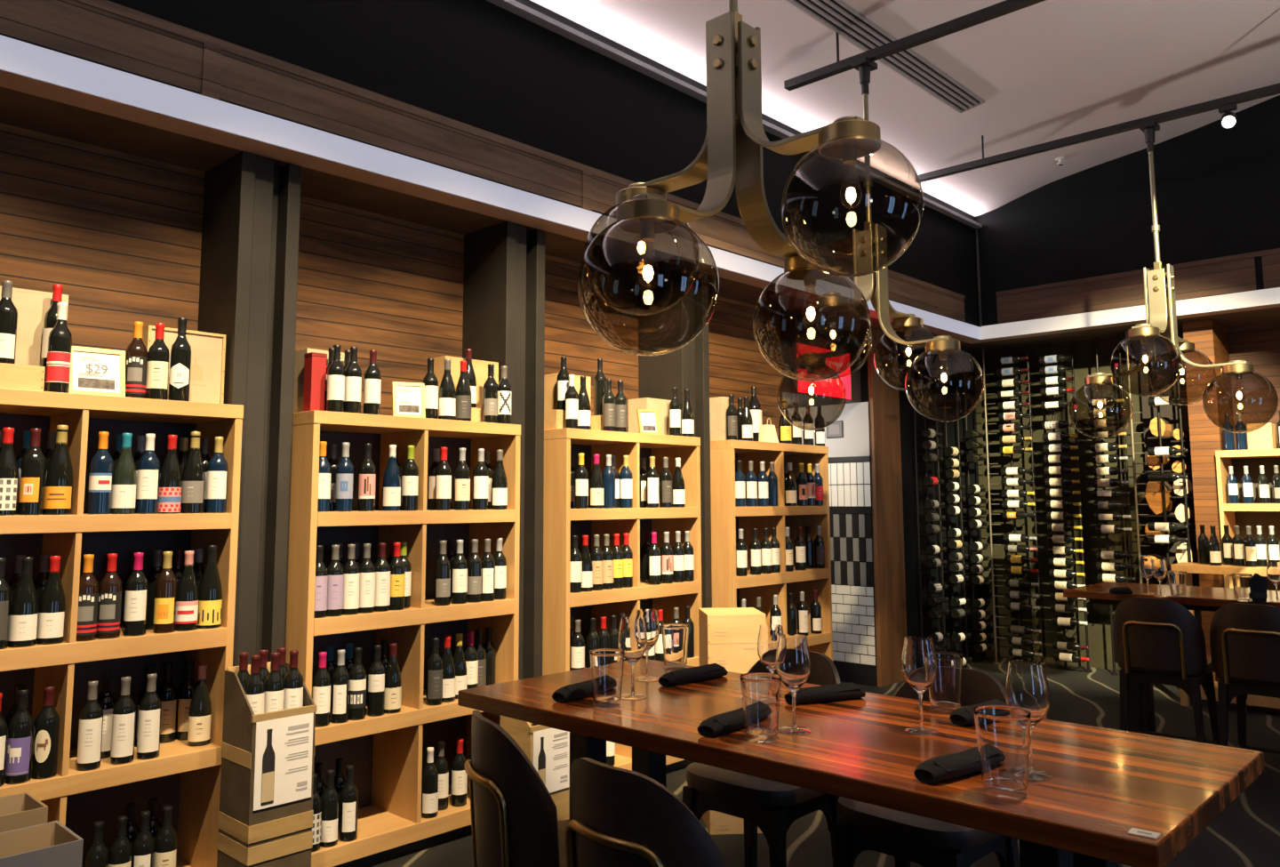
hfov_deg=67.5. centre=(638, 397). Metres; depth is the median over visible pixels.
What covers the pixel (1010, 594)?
wine bottle
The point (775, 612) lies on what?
wine bottle
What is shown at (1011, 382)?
wine bottle
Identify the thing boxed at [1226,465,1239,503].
wine bottle
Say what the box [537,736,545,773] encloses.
print
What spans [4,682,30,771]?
wine bottle
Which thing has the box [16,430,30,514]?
wine bottle
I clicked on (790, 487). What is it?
wine bottle
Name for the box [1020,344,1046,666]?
pole
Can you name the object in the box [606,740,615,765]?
wine bottle
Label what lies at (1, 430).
wine bottle
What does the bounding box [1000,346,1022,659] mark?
pole
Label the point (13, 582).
wine bottle
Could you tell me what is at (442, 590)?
wine bottle
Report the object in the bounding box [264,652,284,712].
wine bottle
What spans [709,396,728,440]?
crate
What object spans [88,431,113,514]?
wine bottle
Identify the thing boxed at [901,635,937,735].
wine glass
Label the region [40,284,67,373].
wine bottle
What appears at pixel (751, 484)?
wine bottle
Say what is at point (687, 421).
wine bottle
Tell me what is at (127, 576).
wine bottle
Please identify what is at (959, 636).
wine bottle
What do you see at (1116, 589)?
rolled napkin
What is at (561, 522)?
shelf unit
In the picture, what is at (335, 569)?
wine bottle
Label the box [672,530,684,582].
wine bottle
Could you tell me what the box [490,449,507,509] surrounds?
wine bottle
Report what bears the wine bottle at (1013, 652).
on the pole at (1006, 348)
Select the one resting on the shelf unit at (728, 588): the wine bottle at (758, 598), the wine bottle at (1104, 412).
the wine bottle at (758, 598)
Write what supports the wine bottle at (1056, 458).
on the pole at (1049, 343)
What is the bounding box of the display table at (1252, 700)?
[1170,561,1279,712]
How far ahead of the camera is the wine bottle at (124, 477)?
3.54 m
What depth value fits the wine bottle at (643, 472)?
5.78 m
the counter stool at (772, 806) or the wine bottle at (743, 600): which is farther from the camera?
the wine bottle at (743, 600)
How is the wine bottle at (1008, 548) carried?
on the pole at (1006, 348)
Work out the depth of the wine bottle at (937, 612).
8.51 m
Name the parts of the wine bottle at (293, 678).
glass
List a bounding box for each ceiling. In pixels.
[530,0,1279,216]
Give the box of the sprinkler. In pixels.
[1055,156,1066,165]
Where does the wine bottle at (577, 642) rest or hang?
on the shelf unit at (561, 522)
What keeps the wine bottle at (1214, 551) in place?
on the display table at (1252, 700)
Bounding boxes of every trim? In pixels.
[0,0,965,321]
[0,34,980,339]
[0,69,986,343]
[0,86,1000,354]
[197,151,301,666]
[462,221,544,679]
[486,0,982,228]
[638,269,711,607]
[780,311,861,403]
[867,328,906,687]
[971,306,1279,351]
[976,227,982,327]
[980,287,1279,339]
[981,303,1279,341]
[995,248,1279,323]
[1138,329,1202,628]
[1182,318,1235,680]
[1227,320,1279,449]
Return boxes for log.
[1144,481,1175,514]
[1144,523,1169,537]
[1144,553,1167,567]
[1145,455,1172,470]
[1149,416,1171,436]
[1171,460,1191,472]
[1172,428,1189,439]
[1172,477,1193,495]
[1174,445,1191,455]
[1174,503,1194,522]
[1176,541,1198,562]
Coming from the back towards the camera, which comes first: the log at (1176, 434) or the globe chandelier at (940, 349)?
the log at (1176, 434)
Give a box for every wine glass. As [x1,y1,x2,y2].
[617,616,647,699]
[634,608,659,680]
[757,624,785,703]
[776,633,811,734]
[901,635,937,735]
[1005,659,1052,780]
[1139,557,1154,594]
[1151,559,1167,597]
[1266,561,1279,600]
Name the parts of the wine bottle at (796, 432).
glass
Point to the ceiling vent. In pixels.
(837, 15)
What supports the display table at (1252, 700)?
on the floor
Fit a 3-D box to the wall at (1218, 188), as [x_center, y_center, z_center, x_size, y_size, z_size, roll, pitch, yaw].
[5.871,-1.867,6.746,7.200,1.855,0.100,-6,-8,43]
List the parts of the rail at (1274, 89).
hanger rod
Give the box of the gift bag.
[758,417,778,442]
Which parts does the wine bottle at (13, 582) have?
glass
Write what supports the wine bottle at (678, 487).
on the shelf unit at (561, 522)
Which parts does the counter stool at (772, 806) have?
leg, leg, seat, leg, backrest, leg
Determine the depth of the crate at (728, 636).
4.63 m
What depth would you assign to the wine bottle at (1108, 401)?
8.69 m
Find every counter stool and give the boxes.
[464,710,569,866]
[565,757,729,866]
[682,650,840,866]
[833,667,1020,866]
[1112,596,1218,744]
[1209,602,1279,752]
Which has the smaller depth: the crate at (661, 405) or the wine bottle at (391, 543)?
the wine bottle at (391, 543)
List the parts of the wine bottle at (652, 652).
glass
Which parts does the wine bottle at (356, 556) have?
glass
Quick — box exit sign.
[792,341,851,400]
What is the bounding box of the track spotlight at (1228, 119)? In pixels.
[1217,102,1237,128]
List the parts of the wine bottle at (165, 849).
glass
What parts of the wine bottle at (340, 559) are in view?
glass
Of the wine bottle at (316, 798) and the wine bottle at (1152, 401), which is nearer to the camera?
the wine bottle at (316, 798)
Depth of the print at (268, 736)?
3.51 m
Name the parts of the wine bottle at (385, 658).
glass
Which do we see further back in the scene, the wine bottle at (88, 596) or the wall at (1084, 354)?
the wall at (1084, 354)
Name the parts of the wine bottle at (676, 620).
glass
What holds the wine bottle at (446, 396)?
on the shelf unit at (387, 752)
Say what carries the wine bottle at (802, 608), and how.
on the shelf unit at (728, 588)
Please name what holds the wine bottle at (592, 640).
on the shelf unit at (561, 522)
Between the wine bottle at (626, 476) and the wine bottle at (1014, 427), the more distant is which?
the wine bottle at (1014, 427)
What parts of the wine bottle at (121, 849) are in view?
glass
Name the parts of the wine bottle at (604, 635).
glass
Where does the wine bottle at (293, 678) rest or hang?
on the display at (266, 812)
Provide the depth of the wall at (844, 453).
8.37 m
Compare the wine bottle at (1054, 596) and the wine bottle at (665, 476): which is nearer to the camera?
the wine bottle at (665, 476)
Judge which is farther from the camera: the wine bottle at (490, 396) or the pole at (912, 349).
the pole at (912, 349)
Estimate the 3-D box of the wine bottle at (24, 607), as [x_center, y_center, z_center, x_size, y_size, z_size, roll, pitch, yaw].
[-2.122,0.703,3.309,0.082,0.301,0.083,3,-7,-28]
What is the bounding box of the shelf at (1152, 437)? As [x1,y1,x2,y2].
[1136,436,1195,572]
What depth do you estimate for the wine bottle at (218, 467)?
3.79 m
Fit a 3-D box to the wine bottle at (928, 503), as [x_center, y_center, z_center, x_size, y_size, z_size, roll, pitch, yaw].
[2.701,0.966,8.709,0.083,0.082,0.301,-6,-8,43]
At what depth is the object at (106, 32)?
4.23 m
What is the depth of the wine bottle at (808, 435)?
6.96 m
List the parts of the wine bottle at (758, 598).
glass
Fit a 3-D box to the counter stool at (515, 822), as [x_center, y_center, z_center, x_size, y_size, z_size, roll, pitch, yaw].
[-0.195,1.331,2.482,0.524,1.025,0.482,3,-7,-24]
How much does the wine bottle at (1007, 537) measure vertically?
0.075 m
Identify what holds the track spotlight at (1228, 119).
hanging from the rail at (1274, 89)
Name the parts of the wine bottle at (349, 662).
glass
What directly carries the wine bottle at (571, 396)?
on the shelf unit at (561, 522)
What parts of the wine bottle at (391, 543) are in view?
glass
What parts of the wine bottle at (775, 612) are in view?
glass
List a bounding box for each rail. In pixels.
[784,0,1045,90]
[918,82,1279,182]
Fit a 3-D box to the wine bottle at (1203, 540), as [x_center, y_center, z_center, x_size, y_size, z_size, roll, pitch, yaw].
[4.398,1.142,7.462,0.076,0.302,0.075,-1,-6,3]
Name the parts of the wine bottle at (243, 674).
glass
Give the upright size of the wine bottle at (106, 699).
0.302 m
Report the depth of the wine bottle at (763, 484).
6.43 m
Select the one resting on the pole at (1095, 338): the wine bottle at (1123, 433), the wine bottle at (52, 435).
the wine bottle at (1123, 433)
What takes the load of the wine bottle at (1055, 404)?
on the pole at (1049, 343)
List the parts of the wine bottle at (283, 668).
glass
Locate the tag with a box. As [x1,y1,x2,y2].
[1128,827,1159,839]
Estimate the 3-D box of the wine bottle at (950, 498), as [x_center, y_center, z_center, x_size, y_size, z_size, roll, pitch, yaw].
[3.005,0.952,9.032,0.083,0.082,0.301,-8,-10,43]
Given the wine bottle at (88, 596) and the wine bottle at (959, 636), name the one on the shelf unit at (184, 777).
the wine bottle at (88, 596)
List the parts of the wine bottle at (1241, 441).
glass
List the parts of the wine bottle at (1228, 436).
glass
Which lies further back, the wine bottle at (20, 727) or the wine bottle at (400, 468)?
the wine bottle at (400, 468)
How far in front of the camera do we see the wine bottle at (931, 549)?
8.57 m
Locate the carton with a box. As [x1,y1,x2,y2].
[303,352,327,411]
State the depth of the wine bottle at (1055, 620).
8.76 m
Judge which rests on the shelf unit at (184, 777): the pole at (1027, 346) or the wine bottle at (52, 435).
the wine bottle at (52, 435)
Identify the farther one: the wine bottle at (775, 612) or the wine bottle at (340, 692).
the wine bottle at (775, 612)
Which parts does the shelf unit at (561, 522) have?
panel, panel, board, panel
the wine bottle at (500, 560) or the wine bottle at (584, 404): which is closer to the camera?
the wine bottle at (500, 560)
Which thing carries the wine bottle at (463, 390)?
on the shelf unit at (387, 752)
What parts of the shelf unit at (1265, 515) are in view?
panel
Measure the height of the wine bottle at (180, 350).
0.334 m
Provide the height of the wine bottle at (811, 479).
0.302 m
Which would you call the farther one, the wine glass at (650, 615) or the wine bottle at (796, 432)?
the wine bottle at (796, 432)
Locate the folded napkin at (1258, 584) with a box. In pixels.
[1248,573,1267,601]
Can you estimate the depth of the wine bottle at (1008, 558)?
9.10 m
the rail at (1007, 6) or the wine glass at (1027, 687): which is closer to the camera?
the wine glass at (1027, 687)
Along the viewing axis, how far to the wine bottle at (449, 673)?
4.52 m
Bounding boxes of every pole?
[910,339,940,643]
[920,345,950,648]
[934,379,963,667]
[942,363,972,662]
[954,366,983,663]
[963,350,992,661]
[981,347,1005,663]
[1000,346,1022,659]
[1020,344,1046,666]
[1043,342,1069,669]
[1065,339,1092,671]
[1093,336,1118,675]
[1117,334,1134,583]
[1124,330,1151,583]
[1152,349,1169,584]
[1174,376,1194,611]
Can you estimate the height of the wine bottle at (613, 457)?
0.302 m
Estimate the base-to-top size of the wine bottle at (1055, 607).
0.076 m
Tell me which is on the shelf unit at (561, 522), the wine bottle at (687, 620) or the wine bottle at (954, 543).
the wine bottle at (687, 620)
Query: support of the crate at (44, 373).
on the shelf unit at (184, 777)
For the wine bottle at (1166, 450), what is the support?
on the pole at (1155, 350)
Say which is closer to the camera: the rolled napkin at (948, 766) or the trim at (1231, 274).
the rolled napkin at (948, 766)
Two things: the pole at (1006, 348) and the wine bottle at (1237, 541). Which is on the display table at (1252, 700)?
the wine bottle at (1237, 541)
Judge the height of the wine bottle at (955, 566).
0.081 m
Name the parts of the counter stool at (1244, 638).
leg, leg, backrest, seat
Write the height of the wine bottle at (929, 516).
0.082 m
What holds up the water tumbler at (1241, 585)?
on the dining table at (1197, 598)
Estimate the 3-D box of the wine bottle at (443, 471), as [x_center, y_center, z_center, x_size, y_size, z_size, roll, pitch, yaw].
[-0.939,0.387,4.598,0.076,0.302,0.076,2,-7,-24]
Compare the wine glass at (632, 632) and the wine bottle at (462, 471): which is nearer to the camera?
the wine glass at (632, 632)
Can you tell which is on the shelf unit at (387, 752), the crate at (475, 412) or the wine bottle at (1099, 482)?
the crate at (475, 412)
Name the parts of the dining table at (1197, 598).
leg, leg, frame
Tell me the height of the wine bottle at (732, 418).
0.302 m
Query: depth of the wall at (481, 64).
5.12 m
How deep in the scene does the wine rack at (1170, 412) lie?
8.57 m
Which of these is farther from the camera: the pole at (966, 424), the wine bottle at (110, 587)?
the pole at (966, 424)
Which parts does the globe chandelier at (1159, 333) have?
globe, arm, globe, arm, stem, arm, globe, arm, globe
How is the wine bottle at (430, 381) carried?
on the shelf unit at (387, 752)
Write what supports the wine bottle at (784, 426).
on the shelf unit at (728, 588)
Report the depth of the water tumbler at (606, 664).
2.66 m
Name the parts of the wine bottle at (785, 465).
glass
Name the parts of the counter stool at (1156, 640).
leg, leg, backrest, seat, leg, leg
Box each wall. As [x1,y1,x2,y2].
[0,0,979,327]
[0,122,782,439]
[798,401,877,686]
[851,339,985,686]
[973,337,1152,670]
[975,95,1279,326]
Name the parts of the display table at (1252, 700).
leg, leg, leg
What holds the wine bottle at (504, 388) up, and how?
on the shelf unit at (387, 752)
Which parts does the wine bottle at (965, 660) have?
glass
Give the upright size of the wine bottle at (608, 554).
0.302 m
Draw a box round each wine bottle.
[0,280,17,363]
[0,427,19,515]
[0,429,2,449]
[0,557,11,648]
[0,692,7,785]
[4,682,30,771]
[4,688,34,783]
[8,554,26,641]
[8,556,38,647]
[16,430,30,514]
[17,428,46,515]
[31,685,60,778]
[33,553,50,638]
[36,555,65,644]
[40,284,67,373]
[42,431,56,514]
[43,424,73,514]
[45,302,71,392]
[75,553,98,640]
[76,680,103,770]
[84,820,109,866]
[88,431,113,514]
[96,552,122,638]
[96,672,116,758]
[108,815,132,866]
[110,434,122,513]
[110,675,135,764]
[111,432,136,513]
[121,550,141,631]
[123,552,148,635]
[125,321,147,398]
[126,802,140,844]
[131,809,155,866]
[133,435,145,513]
[136,433,159,513]
[136,664,159,745]
[136,672,161,759]
[145,322,169,399]
[146,549,162,629]
[148,798,162,839]
[152,551,177,632]
[153,805,177,866]
[157,662,177,743]
[158,434,182,513]
[168,317,191,400]
[171,549,183,588]
[175,550,199,631]
[176,660,196,740]
[177,437,188,474]
[180,431,206,512]
[187,664,211,745]
[193,548,204,590]
[197,544,222,628]
[200,438,210,512]
[205,436,228,512]
[237,651,249,687]
[243,654,264,714]
[258,649,269,680]
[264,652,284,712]
[277,647,287,677]
[283,649,303,709]
[311,772,321,851]
[312,651,331,727]
[313,544,327,617]
[314,762,326,796]
[317,440,331,511]
[320,768,338,847]
[325,347,333,410]
[326,344,344,412]
[326,544,343,615]
[326,645,335,717]
[328,443,338,511]
[330,648,350,723]
[334,758,345,831]
[335,442,353,511]
[335,543,344,567]
[338,764,358,841]
[343,544,359,615]
[344,346,361,413]
[344,350,350,368]
[344,642,354,672]
[348,647,366,719]
[352,542,360,566]
[357,443,375,511]
[359,543,375,613]
[362,349,381,415]
[367,644,385,716]
[374,542,390,611]
[380,639,389,669]
[382,444,400,511]
[384,642,401,712]
[386,540,396,563]
[389,542,405,609]
[396,446,402,510]
[400,541,411,607]
[401,445,418,510]
[421,746,438,817]
[422,358,438,418]
[425,637,443,704]
[428,448,439,510]
[433,540,450,605]
[433,741,448,809]
[434,447,451,510]
[438,358,455,419]
[441,635,455,702]
[446,538,455,600]
[450,539,467,603]
[450,737,467,806]
[452,632,467,698]
[454,448,470,510]
[455,360,471,421]
[463,631,478,688]
[465,348,476,407]
[466,538,482,602]
[468,752,471,798]
[472,448,488,509]
[473,629,486,687]
[480,538,495,600]
[482,363,497,423]
[483,626,495,685]
[484,450,494,509]
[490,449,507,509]
[493,537,506,599]
[497,365,511,423]
[556,356,568,409]
[564,374,578,428]
[569,535,582,592]
[569,616,575,670]
[570,454,575,508]
[570,619,584,670]
[574,453,588,508]
[578,376,590,429]
[580,535,592,591]
[585,617,599,667]
[589,454,603,508]
[590,534,603,590]
[593,358,606,415]
[598,616,610,647]
[601,454,615,508]
[601,534,613,589]
[602,378,615,431]
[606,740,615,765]
[608,615,618,648]
[611,455,619,508]
[611,533,623,588]
[615,380,627,431]
[616,612,626,660]
[619,455,632,507]
[621,533,632,587]
[639,457,647,507]
[640,531,650,582]
[641,645,655,659]
[646,456,658,507]
[648,532,660,584]
[654,608,663,661]
[659,456,671,507]
[660,531,672,583]
[668,387,680,435]
[671,607,680,623]
[672,457,685,507]
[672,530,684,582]
[680,388,694,436]
[681,605,694,657]
[682,530,694,581]
[725,394,737,439]
[735,460,745,506]
[736,397,743,439]
[736,528,747,575]
[740,396,752,440]
[741,598,746,607]
[745,460,757,506]
[748,386,762,440]
[749,528,761,574]
[755,596,764,613]
[757,461,768,506]
[760,528,772,573]
[768,461,778,505]
[769,527,780,572]
[769,594,781,624]
[778,413,791,443]
[784,462,796,505]
[784,463,787,491]
[784,527,793,571]
[786,592,796,633]
[791,402,801,444]
[794,526,805,570]
[796,463,807,505]
[796,591,808,635]
[802,404,813,445]
[803,525,814,567]
[806,463,815,505]
[810,589,821,633]
[813,464,823,505]
[813,525,824,567]
[814,405,824,446]
[921,428,942,438]
[921,440,943,449]
[922,452,943,462]
[923,476,943,485]
[924,499,944,508]
[924,512,945,521]
[925,524,945,533]
[926,544,946,554]
[926,558,947,567]
[927,582,948,592]
[928,595,948,606]
[928,608,949,618]
[928,632,950,642]
[933,642,950,650]
[944,446,964,455]
[944,458,964,467]
[945,469,965,478]
[945,481,965,490]
[946,494,966,503]
[946,505,966,514]
[947,528,967,536]
[948,539,967,548]
[948,552,967,560]
[949,562,968,572]
[949,574,968,583]
[950,596,969,606]
[951,608,970,618]
[952,632,971,641]
[962,656,972,665]
[965,429,983,438]
[965,440,983,448]
[966,453,984,461]
[967,484,985,493]
[968,496,986,504]
[968,507,986,516]
[968,519,987,527]
[969,541,988,550]
[969,553,988,562]
[970,564,989,573]
[970,575,990,583]
[971,598,991,607]
[972,608,991,618]
[973,620,991,630]
[973,632,991,641]
[974,642,992,652]
[995,355,1028,364]
[996,367,1029,375]
[996,378,1029,387]
[997,389,1030,398]
[997,400,1030,409]
[998,411,1031,420]
[998,423,1031,431]
[999,434,1031,443]
[1000,445,1032,454]
[1000,466,1033,475]
[1000,477,1034,486]
[1001,488,1034,496]
[1001,500,1035,507]
[1002,511,1035,519]
[1003,533,1037,542]
[1003,544,1037,552]
[1004,554,1038,563]
[1004,565,1038,574]
[1005,578,1039,587]
[1006,590,1039,599]
[1006,601,1039,610]
[1007,624,1041,633]
[1008,635,1041,646]
[1008,647,1042,657]
[1039,354,1073,364]
[1039,365,1073,375]
[1040,376,1074,384]
[1040,386,1075,395]
[1040,400,1069,408]
[1041,420,1073,429]
[1042,432,1077,440]
[1042,443,1078,452]
[1043,454,1079,463]
[1044,465,1079,474]
[1044,477,1079,486]
[1045,488,1080,496]
[1046,499,1080,508]
[1046,511,1081,519]
[1047,522,1082,531]
[1047,534,1083,543]
[1048,545,1083,554]
[1048,557,1084,566]
[1048,568,1085,577]
[1049,580,1085,589]
[1050,592,1086,600]
[1050,603,1087,613]
[1051,616,1087,626]
[1052,640,1088,650]
[1053,651,1089,662]
[1088,397,1115,406]
[1088,408,1117,416]
[1088,418,1113,425]
[1089,432,1127,439]
[1089,442,1127,451]
[1090,454,1127,463]
[1091,466,1128,475]
[1092,478,1129,487]
[1092,488,1129,497]
[1093,500,1130,509]
[1094,512,1131,520]
[1094,524,1132,533]
[1096,550,1134,559]
[1096,561,1134,570]
[1096,573,1135,582]
[1147,396,1172,406]
[1147,446,1188,455]
[1147,472,1188,481]
[1147,521,1188,530]
[1147,534,1188,543]
[1197,524,1208,564]
[1208,525,1221,565]
[1221,525,1233,564]
[1223,413,1234,450]
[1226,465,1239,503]
[1232,525,1245,566]
[1235,413,1247,449]
[1241,465,1254,503]
[1243,525,1256,567]
[1254,525,1267,566]
[1256,465,1270,503]
[1266,525,1279,561]
[1271,464,1279,503]
[1276,410,1279,447]
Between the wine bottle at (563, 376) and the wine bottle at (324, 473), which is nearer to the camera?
the wine bottle at (324, 473)
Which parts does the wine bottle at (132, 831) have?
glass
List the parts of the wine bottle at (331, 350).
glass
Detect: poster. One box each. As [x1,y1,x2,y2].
[253,712,313,810]
[532,728,569,792]
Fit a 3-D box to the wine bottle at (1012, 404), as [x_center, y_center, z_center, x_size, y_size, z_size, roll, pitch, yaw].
[3.633,0.070,9.269,0.302,0.075,0.076,-6,-8,43]
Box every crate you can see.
[0,285,68,366]
[0,362,45,391]
[43,373,46,391]
[142,325,225,403]
[293,348,344,413]
[433,355,498,422]
[471,407,479,421]
[544,372,590,429]
[547,408,564,429]
[591,415,602,430]
[628,397,671,434]
[698,607,765,668]
[699,659,750,673]
[702,809,762,834]
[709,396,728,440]
[1247,422,1277,449]
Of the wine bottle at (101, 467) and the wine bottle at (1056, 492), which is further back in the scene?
the wine bottle at (1056, 492)
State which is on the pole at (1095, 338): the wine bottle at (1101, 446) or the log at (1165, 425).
the wine bottle at (1101, 446)
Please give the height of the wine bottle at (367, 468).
0.302 m
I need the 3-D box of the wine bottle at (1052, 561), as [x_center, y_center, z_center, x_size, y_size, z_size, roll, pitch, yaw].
[3.942,1.514,8.826,0.302,0.076,0.076,-6,-8,43]
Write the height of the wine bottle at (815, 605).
0.302 m
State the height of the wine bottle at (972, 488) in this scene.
0.082 m
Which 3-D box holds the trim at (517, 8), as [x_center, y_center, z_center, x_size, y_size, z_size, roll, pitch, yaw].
[-0.851,-2.081,4.844,0.065,0.030,11.920,-6,-8,43]
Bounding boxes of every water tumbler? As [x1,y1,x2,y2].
[589,648,624,704]
[661,623,689,664]
[739,672,781,739]
[928,650,963,709]
[973,704,1031,796]
[1167,570,1186,598]
[1231,573,1252,601]
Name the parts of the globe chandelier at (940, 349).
globe, globe, arm, arm, stem, arm, globe, arm, globe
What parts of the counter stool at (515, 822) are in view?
seat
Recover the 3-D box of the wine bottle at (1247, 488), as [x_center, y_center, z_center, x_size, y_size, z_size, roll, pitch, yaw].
[4.930,0.703,7.763,0.076,0.302,0.076,-1,-6,3]
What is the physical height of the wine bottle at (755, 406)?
0.406 m
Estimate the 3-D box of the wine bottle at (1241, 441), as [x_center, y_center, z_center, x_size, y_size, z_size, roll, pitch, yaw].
[4.920,0.277,7.831,0.076,0.302,0.075,-1,-6,3]
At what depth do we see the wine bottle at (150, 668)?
3.72 m
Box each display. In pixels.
[216,661,316,866]
[500,715,569,820]
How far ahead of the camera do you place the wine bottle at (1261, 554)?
7.15 m
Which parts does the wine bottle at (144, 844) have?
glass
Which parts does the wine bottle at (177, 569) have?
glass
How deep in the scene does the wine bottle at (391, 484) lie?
4.36 m
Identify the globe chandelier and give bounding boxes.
[577,0,923,381]
[776,56,984,430]
[1068,120,1278,439]
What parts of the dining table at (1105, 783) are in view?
leg, leg, frame, leg, leg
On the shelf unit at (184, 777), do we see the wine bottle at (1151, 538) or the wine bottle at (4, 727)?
the wine bottle at (4, 727)
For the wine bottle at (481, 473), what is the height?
0.302 m
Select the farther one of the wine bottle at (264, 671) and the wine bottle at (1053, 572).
the wine bottle at (1053, 572)
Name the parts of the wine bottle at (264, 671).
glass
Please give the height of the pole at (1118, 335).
3.070 m
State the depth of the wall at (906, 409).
9.02 m
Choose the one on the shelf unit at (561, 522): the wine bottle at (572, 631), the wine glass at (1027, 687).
the wine bottle at (572, 631)
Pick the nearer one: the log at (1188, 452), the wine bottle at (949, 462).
the log at (1188, 452)
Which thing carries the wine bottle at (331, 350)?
on the shelf unit at (387, 752)
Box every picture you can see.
[78,377,114,389]
[399,404,419,412]
[642,424,655,431]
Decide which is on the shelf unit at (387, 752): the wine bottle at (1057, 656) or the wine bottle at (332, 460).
the wine bottle at (332, 460)
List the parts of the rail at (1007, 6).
hanger rod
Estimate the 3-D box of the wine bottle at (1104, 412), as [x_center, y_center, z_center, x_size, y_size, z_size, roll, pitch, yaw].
[4.243,0.130,8.683,0.302,0.075,0.077,-6,-8,43]
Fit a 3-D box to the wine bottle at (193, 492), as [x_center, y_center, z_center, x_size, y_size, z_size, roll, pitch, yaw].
[-1.747,0.292,3.758,0.088,0.319,0.089,1,-6,-13]
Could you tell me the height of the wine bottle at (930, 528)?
0.082 m
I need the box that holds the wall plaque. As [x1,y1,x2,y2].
[826,420,843,438]
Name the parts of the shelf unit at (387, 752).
panel, board, panel, panel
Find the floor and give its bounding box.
[365,655,1279,866]
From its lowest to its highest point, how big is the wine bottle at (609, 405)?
0.302 m
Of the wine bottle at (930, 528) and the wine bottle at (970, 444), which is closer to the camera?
the wine bottle at (930, 528)
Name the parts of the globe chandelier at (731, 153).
globe, globe, arm, arm, stem, arm, arm, globe, globe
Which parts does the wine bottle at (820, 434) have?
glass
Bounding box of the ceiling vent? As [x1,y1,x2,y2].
[787,0,984,112]
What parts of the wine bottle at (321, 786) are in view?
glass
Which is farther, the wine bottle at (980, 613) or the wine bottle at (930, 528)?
the wine bottle at (980, 613)
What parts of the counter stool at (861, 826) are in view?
leg, leg, seat, backrest, leg, leg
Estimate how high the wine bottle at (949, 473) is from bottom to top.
0.082 m
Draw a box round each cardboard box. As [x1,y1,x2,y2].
[0,792,47,831]
[0,820,83,866]
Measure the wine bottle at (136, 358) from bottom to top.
0.302 m
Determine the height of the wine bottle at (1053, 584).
0.075 m
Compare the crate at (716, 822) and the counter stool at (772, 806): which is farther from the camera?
the crate at (716, 822)
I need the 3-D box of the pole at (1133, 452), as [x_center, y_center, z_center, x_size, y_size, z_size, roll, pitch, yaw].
[4.414,0.923,8.438,0.120,3.070,0.060,-6,-8,43]
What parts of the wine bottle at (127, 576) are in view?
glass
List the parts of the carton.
carton lid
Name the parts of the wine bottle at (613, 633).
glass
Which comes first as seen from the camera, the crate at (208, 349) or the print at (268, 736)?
the print at (268, 736)
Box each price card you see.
[69,345,125,396]
[392,381,425,417]
[636,408,660,434]
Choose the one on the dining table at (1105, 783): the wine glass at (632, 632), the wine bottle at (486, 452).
the wine glass at (632, 632)
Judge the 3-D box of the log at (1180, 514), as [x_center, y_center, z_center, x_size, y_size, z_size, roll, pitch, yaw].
[4.765,1.003,8.346,0.135,0.164,0.220,-6,-8,43]
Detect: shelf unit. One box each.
[0,388,243,866]
[285,409,520,866]
[542,427,701,772]
[710,439,832,660]
[1215,448,1279,590]
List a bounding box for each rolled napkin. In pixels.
[552,679,592,702]
[658,663,727,686]
[697,706,744,736]
[784,681,865,703]
[913,746,980,783]
[949,698,1007,725]
[1109,586,1132,593]
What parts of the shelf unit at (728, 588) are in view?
panel, panel, panel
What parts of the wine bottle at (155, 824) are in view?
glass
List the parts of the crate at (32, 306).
crate frame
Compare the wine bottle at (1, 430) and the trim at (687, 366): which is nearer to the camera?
the wine bottle at (1, 430)
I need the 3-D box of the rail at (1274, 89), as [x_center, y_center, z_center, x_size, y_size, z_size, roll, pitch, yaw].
[4.566,-2.315,5.861,6.220,0.577,0.056,-6,-8,43]
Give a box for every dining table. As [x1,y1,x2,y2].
[457,657,1264,866]
[1063,581,1279,736]
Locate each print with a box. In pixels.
[260,728,275,805]
[261,770,274,802]
[284,722,309,791]
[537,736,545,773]
[538,768,545,785]
[552,731,567,782]
[1136,830,1151,834]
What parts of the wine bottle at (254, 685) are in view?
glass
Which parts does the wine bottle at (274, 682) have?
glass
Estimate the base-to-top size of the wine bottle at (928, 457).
0.082 m
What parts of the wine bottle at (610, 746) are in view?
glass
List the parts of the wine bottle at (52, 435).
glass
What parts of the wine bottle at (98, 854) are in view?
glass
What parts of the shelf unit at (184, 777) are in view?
board, panel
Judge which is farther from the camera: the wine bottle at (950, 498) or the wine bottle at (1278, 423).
the wine bottle at (950, 498)
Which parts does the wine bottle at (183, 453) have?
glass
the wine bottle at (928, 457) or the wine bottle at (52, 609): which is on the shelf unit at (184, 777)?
the wine bottle at (52, 609)
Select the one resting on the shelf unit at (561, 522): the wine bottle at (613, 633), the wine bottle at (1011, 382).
the wine bottle at (613, 633)

